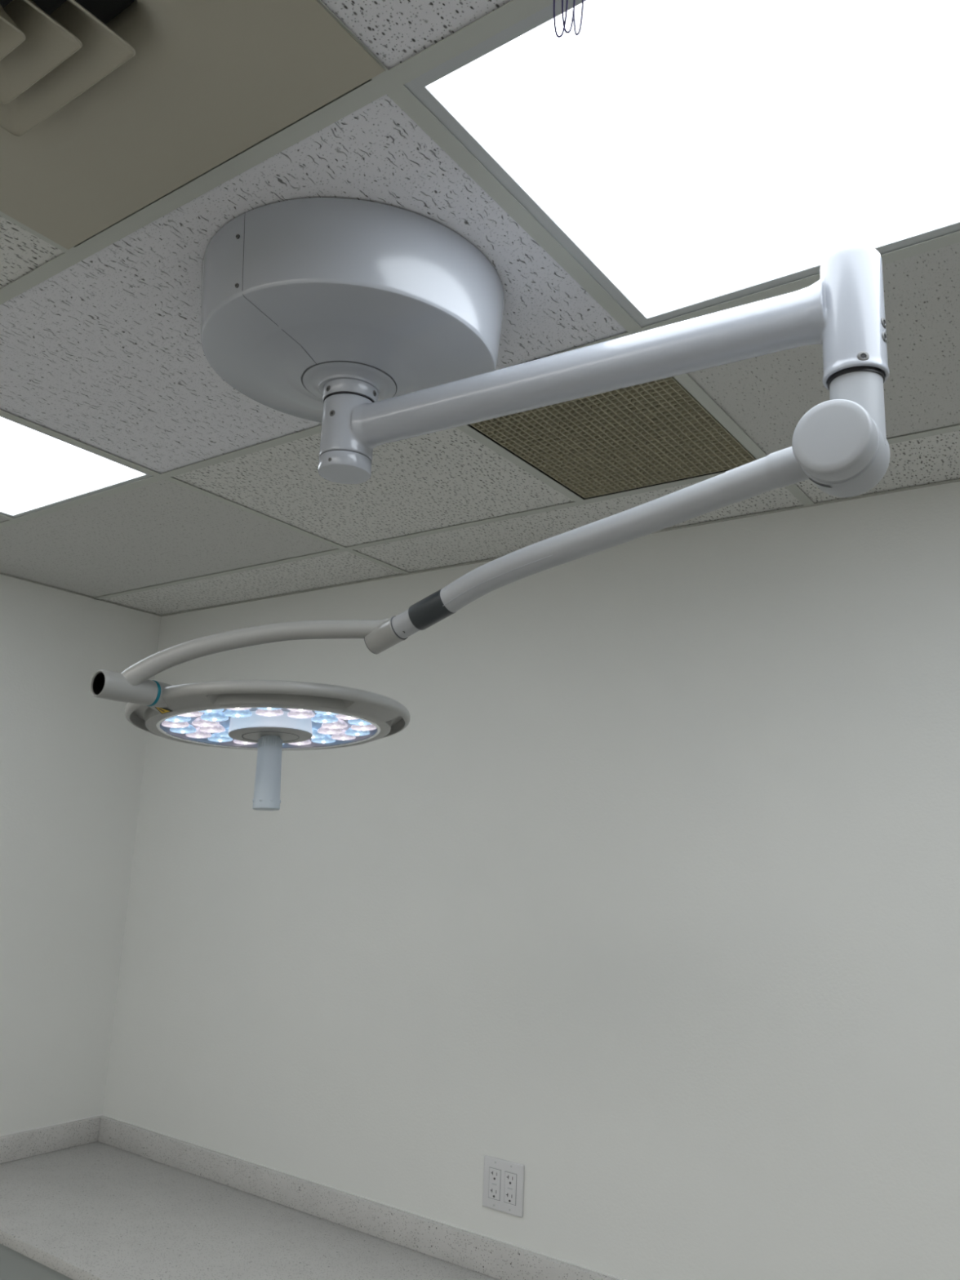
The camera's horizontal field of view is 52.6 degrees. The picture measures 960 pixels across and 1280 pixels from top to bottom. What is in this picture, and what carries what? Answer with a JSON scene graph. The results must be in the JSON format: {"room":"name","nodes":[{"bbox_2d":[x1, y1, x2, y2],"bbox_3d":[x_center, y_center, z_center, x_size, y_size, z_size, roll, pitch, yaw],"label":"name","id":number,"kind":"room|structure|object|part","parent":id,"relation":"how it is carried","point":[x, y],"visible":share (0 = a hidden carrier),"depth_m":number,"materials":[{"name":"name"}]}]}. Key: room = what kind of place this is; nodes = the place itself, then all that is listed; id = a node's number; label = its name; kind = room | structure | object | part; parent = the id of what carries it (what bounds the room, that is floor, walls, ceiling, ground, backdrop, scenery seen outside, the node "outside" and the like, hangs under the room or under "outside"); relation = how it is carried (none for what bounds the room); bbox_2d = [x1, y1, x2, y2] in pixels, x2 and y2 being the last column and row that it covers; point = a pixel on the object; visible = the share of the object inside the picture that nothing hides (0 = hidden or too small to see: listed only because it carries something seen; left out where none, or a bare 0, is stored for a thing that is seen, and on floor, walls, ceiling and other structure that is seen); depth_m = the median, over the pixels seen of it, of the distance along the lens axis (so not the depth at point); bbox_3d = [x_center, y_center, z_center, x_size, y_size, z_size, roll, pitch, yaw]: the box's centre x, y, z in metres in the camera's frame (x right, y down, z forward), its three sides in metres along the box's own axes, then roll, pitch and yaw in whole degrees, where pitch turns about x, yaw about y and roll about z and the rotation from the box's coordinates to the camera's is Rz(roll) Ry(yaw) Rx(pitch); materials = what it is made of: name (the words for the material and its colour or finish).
{"room":"medical procedure room","nodes":[
{"label":"medical procedure room","id":0,"kind":"room"},
{"bbox_2d":[0,573,161,1135],"bbox_3d":[-2.496,0.722,1.716,0.100,2.880,4.195,-6,-15,35],"label":"wall","id":1,"kind":"structure","parent":0,"point":[72,761],"depth_m":3.21,"materials":[{"name":"paint"}]},
{"bbox_2d":[0,0,959,616],"bbox_3d":[-0.381,-0.876,0.575,5.146,0.280,4.395,-6,-15,35],"label":"ceiling","id":2,"kind":"structure","parent":0,"point":[101,352],"depth_m":1.76,"materials":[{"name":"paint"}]},
{"bbox_2d":[0,415,152,518],"bbox_3d":[-1.161,-0.434,2.182,0.609,0.048,0.600,-6,-15,35],"label":"ceiling light","id":3,"kind":"object","parent":2,"relation":"attached to","point":[39,470],"visible":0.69,"depth_m":2.25,"materials":[{"name":"white plastic"}]},
{"bbox_2d":[0,0,385,249],"bbox_3d":[-0.514,-0.678,0.992,0.597,0.135,0.590,-6,-15,35],"label":"ceiling vent","id":4,"kind":"object","parent":2,"relation":"in","point":[108,108],"visible":1,"depth_m":1.08,"materials":[{"name":"metal"}]},
{"bbox_2d":[89,197,889,810],"bbox_3d":[-0.057,-0.150,1.361,1.201,0.766,0.571,-6,-15,35],"label":"light","id":5,"kind":"object","parent":2,"relation":"attached to","point":[375,324],"visible":1,"depth_m":1.29,"materials":[{"name":"white metal"}]},
{"bbox_3d":[-0.316,0.021,1.373,0.375,0.119,0.039,2,-13,0],"label":"yoke arm","id":6,"kind":"part","parent":5,"relation":"part of","materials":[{"name":"white plastic"}]},
{"bbox_3d":[-0.337,0.212,1.550,0.046,0.118,0.043,-6,-15,35],"label":"handle","id":7,"kind":"part","parent":5,"relation":"part of","materials":[{"name":"plastic"}]},
{"bbox_3d":[-0.194,-0.375,1.445,0.138,0.012,0.138,-6,-15,35],"label":"flange plate","id":8,"kind":"part","parent":5,"relation":"part of","materials":[{"name":"white metal"}]},
{"bbox_3d":[0.123,-0.115,1.210,0.422,0.123,0.037,-6,-15,35],"label":"spring arm","id":9,"kind":"part","parent":5,"relation":"part of","materials":[{"name":"white plastic"}]},
{"bbox_3d":[0.104,-0.324,1.245,0.777,0.145,0.077,-5,-15,31],"label":"extension arm","id":10,"kind":"part","parent":5,"relation":"part of","materials":[{"name":"white metal"}]},
{"bbox_3d":[0.335,-0.188,1.074,0.126,0.056,0.040,-6,-15,35],"label":"arm","id":11,"kind":"part","parent":5,"relation":"part of","materials":[{"name":"white plastic"}]},
{"bbox_2d":[553,0,583,37],"bbox_3d":[0.084,-0.599,0.924,0.029,0.067,0.010,3,-13,-1],"label":"wires","id":12,"kind":"object","parent":2,"relation":"hanging from","point":[573,20],"visible":1,"depth_m":0.92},
{"bbox_2d":[466,376,756,499],"bbox_3d":[0.247,-0.423,1.920,0.440,0.034,0.602,-6,-15,35],"label":"ceiling vent","id":13,"kind":"object","parent":2,"relation":"in","point":[655,433],"visible":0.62,"depth_m":1.95,"materials":[{"name":"plastic"}]},
{"bbox_2d":[404,0,959,327],"bbox_3d":[0.573,-0.631,0.962,1.209,0.048,0.600,-6,-15,35],"label":"ceiling light","id":14,"kind":"object","parent":2,"relation":"attached to","point":[690,156],"visible":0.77,"depth_m":1.12,"materials":[{"name":"white plastic"}]},
{"bbox_2d":[102,481,959,1279],"bbox_3d":[0.802,0.923,1.966,5.146,2.880,0.100,-6,-15,35],"label":"wall","id":15,"kind":"structure","parent":0,"point":[645,903],"depth_m":2.35,"materials":[{"name":"paint"}]},
{"bbox_2d":[482,1155,524,1217],"bbox_3d":[0.055,1.316,2.345,0.116,0.114,0.008,-6,-15,35],"label":"wall outlet","id":16,"kind":"object","parent":15,"relation":"attached to","point":[503,1180],"visible":1,"depth_m":2.34,"materials":[{"name":"plastic"}]},
{"bbox_2d":[488,1167,500,1200],"bbox_3d":[0.035,1.318,2.356,0.033,0.066,0.002,-6,-15,35],"label":"receptacle","id":17,"kind":"object","parent":16,"relation":"attached to","point":[494,1173],"depth_m":2.36,"materials":[{"name":"plastic"}]},
{"bbox_2d":[504,1171,516,1204],"bbox_3d":[0.073,1.313,2.329,0.033,0.066,0.002,-6,-15,35],"label":"receptacle","id":18,"kind":"object","parent":16,"relation":"attached to","point":[510,1177],"depth_m":2.33,"materials":[{"name":"plastic"}]},
{"bbox_3d":[-0.505,1.942,-0.055,5.146,0.100,4.395,-6,-15,35],"label":"floor","id":19,"kind":"structure","parent":0,"visible":0},
{"bbox_2d":[0,1243,73,1279],"bbox_3d":[-1.083,2.010,2.611,0.929,0.880,0.621,-6,-15,35],"label":"base cabinet","id":20,"kind":"object","parent":19,"relation":"on","point":[14,1265],"visible":0.02,"depth_m":2.40,"materials":[{"name":"grey laminate"}]},
{"bbox_2d":[0,1114,626,1279],"bbox_3d":[0.063,1.401,1.929,3.696,0.106,0.621,-6,-15,35],"label":"countertop","id":21,"kind":"structure","parent":20,"relation":"on","point":[101,1197],"depth_m":2.52,"materials":[{"name":"stone"}]}
]}

